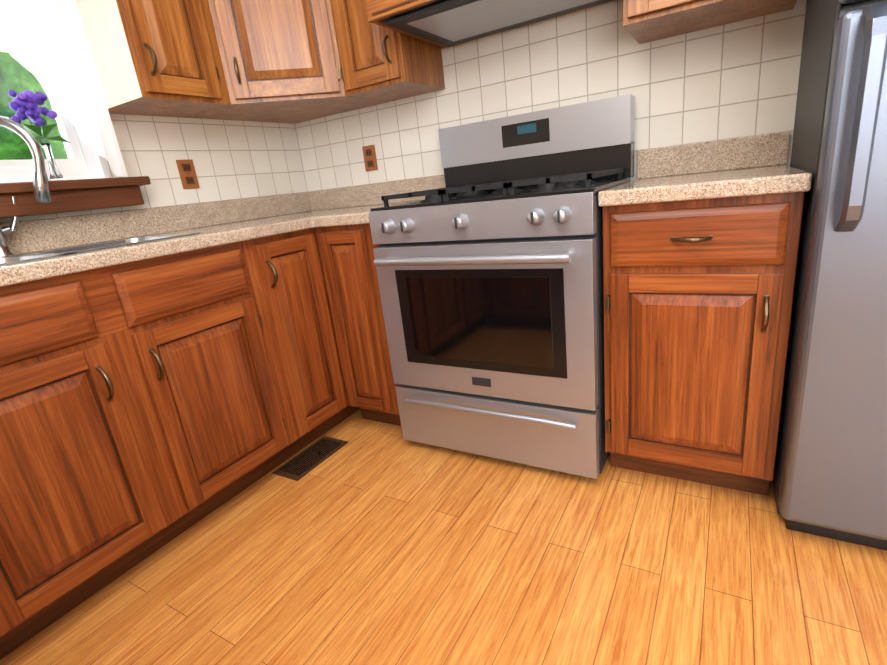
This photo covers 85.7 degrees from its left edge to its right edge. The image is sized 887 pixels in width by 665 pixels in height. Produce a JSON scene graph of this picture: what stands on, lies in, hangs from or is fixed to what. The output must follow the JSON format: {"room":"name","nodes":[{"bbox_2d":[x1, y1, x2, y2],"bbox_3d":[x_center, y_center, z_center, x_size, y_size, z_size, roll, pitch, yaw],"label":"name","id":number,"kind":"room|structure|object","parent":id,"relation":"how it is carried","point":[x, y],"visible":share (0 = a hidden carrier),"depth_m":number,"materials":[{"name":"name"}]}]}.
{"room":"kitchen","nodes":[
{"label":"kitchen","id":0,"kind":"room"},
{"bbox_2d":[0,114,307,222],"bbox_3d":[-2.101,-0.151,0.469,0.120,2.440,5.200,4,20,30],"label":"wall","id":1,"kind":"structure","parent":0,"point":[232,159],"depth_m":2.10,"materials":[{"name":"beige tile"}]},
{"bbox_2d":[0,38,108,182],"bbox_3d":[-1.544,-0.868,1.342,0.120,0.885,0.815,4,20,30],"label":"window","id":2,"kind":"structure","parent":1,"relation":"in","point":[84,161],"depth_m":1.69,"materials":[{"name":"white plastic"}]},
{"bbox_2d":[0,0,127,176],"bbox_3d":[-1.322,-0.924,1.434,0.039,0.902,0.445,4,20,30],"label":"curtain","id":3,"kind":"object","parent":1,"relation":"hanging from","point":[46,44],"visible":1,"depth_m":1.57,"materials":[{"name":"white fabric"}]},
{"bbox_2d":[0,176,150,218],"bbox_3d":[-1.394,-0.384,1.419,0.113,0.098,1.015,4,20,30],"label":"window sill","id":4,"kind":"structure","parent":1,"relation":"attached to","point":[82,194],"depth_m":1.60,"materials":[{"name":"brown wood"}]},
{"bbox_2d":[8,90,69,180],"bbox_3d":[-1.298,-0.636,1.551,0.143,0.279,0.147,4,20,30],"label":"vase","id":5,"kind":"object","parent":4,"relation":"on","point":[25,104],"visible":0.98,"depth_m":1.52,"materials":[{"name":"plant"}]},
{"bbox_2d":[76,0,229,117],"bbox_3d":[-1.056,-1.187,1.663,0.358,0.740,0.341,4,20,30],"label":"upper cabinet","id":6,"kind":"object","parent":1,"relation":"attached to","point":[156,58],"visible":1,"depth_m":1.62,"materials":[{"name":"brown wood"}]},
{"bbox_2d":[176,159,199,188],"bbox_3d":[-1.081,-0.671,2.024,0.010,0.116,0.072,4,20,30],"label":"electrical outlet","id":7,"kind":"object","parent":1,"relation":"attached to","point":[187,174],"visible":1,"depth_m":2.02,"materials":[{"name":"brown"}]},
{"bbox_2d":[0,409,886,664],"bbox_3d":[0.075,1.188,-0.340,4.840,0.100,5.440,4,20,30],"label":"floor","id":8,"kind":"structure","parent":0,"point":[371,542],"depth_m":1.24,"materials":[{"name":"brown wood"}]},
{"bbox_2d":[0,228,360,659],"bbox_3d":[-1.086,0.238,1.479,0.654,0.874,2.798,4,20,30],"label":"base cabinet","id":9,"kind":"object","parent":8,"relation":"on","point":[148,407],"visible":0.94,"depth_m":1.34,"materials":[{"name":"brown wood"}]},
{"bbox_2d":[0,192,315,286],"bbox_3d":[-1.150,-0.237,1.310,0.660,0.142,2.838,4,20,30],"label":"countertop","id":10,"kind":"structure","parent":9,"relation":"on","point":[223,222],"depth_m":1.67,"materials":[{"name":"beige stone"}]},
{"bbox_2d":[0,116,51,257],"bbox_3d":[-1.300,-0.432,1.422,0.204,0.397,0.169,4,20,30],"label":"faucet","id":11,"kind":"object","parent":10,"relation":"on","point":[41,189],"visible":1,"depth_m":1.42,"materials":[{"name":"silver metal"}]},
{"bbox_2d":[0,232,200,264],"bbox_3d":[-1.111,-0.136,1.351,0.351,0.168,0.752,4,20,30],"label":"sink","id":12,"kind":"object","parent":10,"relation":"in","point":[42,255],"visible":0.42,"depth_m":1.47,"materials":[{"name":"silver metal"}]},
{"bbox_2d":[272,436,347,480],"bbox_3d":[-0.525,0.496,1.907,0.135,0.005,0.285,4,20,30],"label":"floor vent","id":13,"kind":"object","parent":8,"relation":"in","point":[299,466],"visible":1,"depth_m":1.89,"materials":[{"name":"brown metal"}]},
{"bbox_2d":[315,224,400,425],"bbox_3d":[-0.177,-0.078,2.148,0.314,0.874,0.617,4,20,30],"label":"base cabinet","id":14,"kind":"object","parent":8,"relation":"on","point":[346,253],"visible":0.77,"depth_m":1.88,"materials":[{"name":"brown wood"}]},
{"bbox_2d":[308,175,445,227],"bbox_3d":[-0.214,-0.553,1.968,0.255,0.142,0.647,4,20,30],"label":"countertop","id":15,"kind":"structure","parent":14,"relation":"on","point":[351,205],"depth_m":2.31,"materials":[{"name":"beige stone"}]},
{"bbox_2d":[368,94,634,478],"bbox_3d":[0.239,-0.176,1.766,0.758,1.195,0.698,4,20,30],"label":"range","id":16,"kind":"object","parent":8,"relation":"on","point":[488,261],"visible":0.94,"depth_m":1.56,"materials":[{"name":"grey metal"}]},
{"bbox_2d":[602,192,804,495],"bbox_3d":[0.812,-0.006,1.550,0.448,0.874,0.654,4,20,30],"label":"base cabinet","id":17,"kind":"object","parent":8,"relation":"on","point":[698,298],"visible":1,"depth_m":1.29,"materials":[{"name":"brown wood"}]},
{"bbox_2d":[598,131,811,206],"bbox_3d":[0.760,-0.490,1.404,0.457,0.142,0.640,4,20,30],"label":"countertop","id":18,"kind":"structure","parent":17,"relation":"on","point":[752,165],"depth_m":1.52,"materials":[{"name":"beige stone"}]},
{"bbox_2d":[773,0,886,550],"bbox_3d":[1.255,-0.342,1.047,0.760,1.712,0.757,4,20,30],"label":"fridge","id":19,"kind":"object","parent":8,"relation":"on","point":[830,475],"visible":0.98,"depth_m":1.05,"materials":[{"name":"grey metal"}]},
{"bbox_2d":[295,0,806,191],"bbox_3d":[1.248,-0.849,1.439,4.840,2.440,0.120,4,20,30],"label":"wall","id":20,"kind":"structure","parent":0,"point":[735,79],"depth_m":1.75,"materials":[{"name":"beige tile"}]},
{"bbox_2d":[185,0,387,123],"bbox_3d":[-0.707,-1.329,1.984,0.621,0.740,0.622,4,20,30],"label":"upper cabinet","id":21,"kind":"object","parent":20,"relation":"attached to","point":[280,61],"visible":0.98,"depth_m":1.84,"materials":[{"name":"brown wood"}]},
{"bbox_2d":[362,145,377,171],"bbox_3d":[-0.360,-0.851,2.335,0.072,0.116,0.010,4,20,30],"label":"electrical outlet","id":22,"kind":"object","parent":20,"relation":"attached to","point":[369,155],"visible":1,"depth_m":2.33,"materials":[{"name":"brown"}]},
{"bbox_2d":[331,0,444,101],"bbox_3d":[-0.249,-1.344,1.862,0.295,0.740,0.358,4,20,30],"label":"upper cabinet","id":23,"kind":"object","parent":20,"relation":"attached to","point":[380,63],"visible":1,"depth_m":1.84,"materials":[{"name":"brown wood"}]},
{"bbox_2d":[366,0,612,46],"bbox_3d":[0.168,-1.353,1.510,0.774,0.597,0.513,4,20,30],"label":"range hood","id":24,"kind":"object","parent":20,"relation":"attached to","point":[444,23],"visible":1,"depth_m":1.60,"materials":[{"name":"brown metal"}]},
{"bbox_2d":[623,0,796,43],"bbox_3d":[0.735,-1.279,1.288,0.433,0.740,0.358,4,20,30],"label":"upper cabinet","id":25,"kind":"object","parent":20,"relation":"attached to","point":[645,21],"visible":1,"depth_m":1.39,"materials":[{"name":"brown wood"}]},
{"label":"outside","id":26,"kind":"structure","parent":0,"visible":0},
{"bbox_2d":[0,51,68,159],"bbox_3d":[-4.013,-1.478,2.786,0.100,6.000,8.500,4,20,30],"label":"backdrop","id":27,"kind":"structure","parent":26,"point":[5,111],"depth_m":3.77,"materials":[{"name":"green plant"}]}
]}

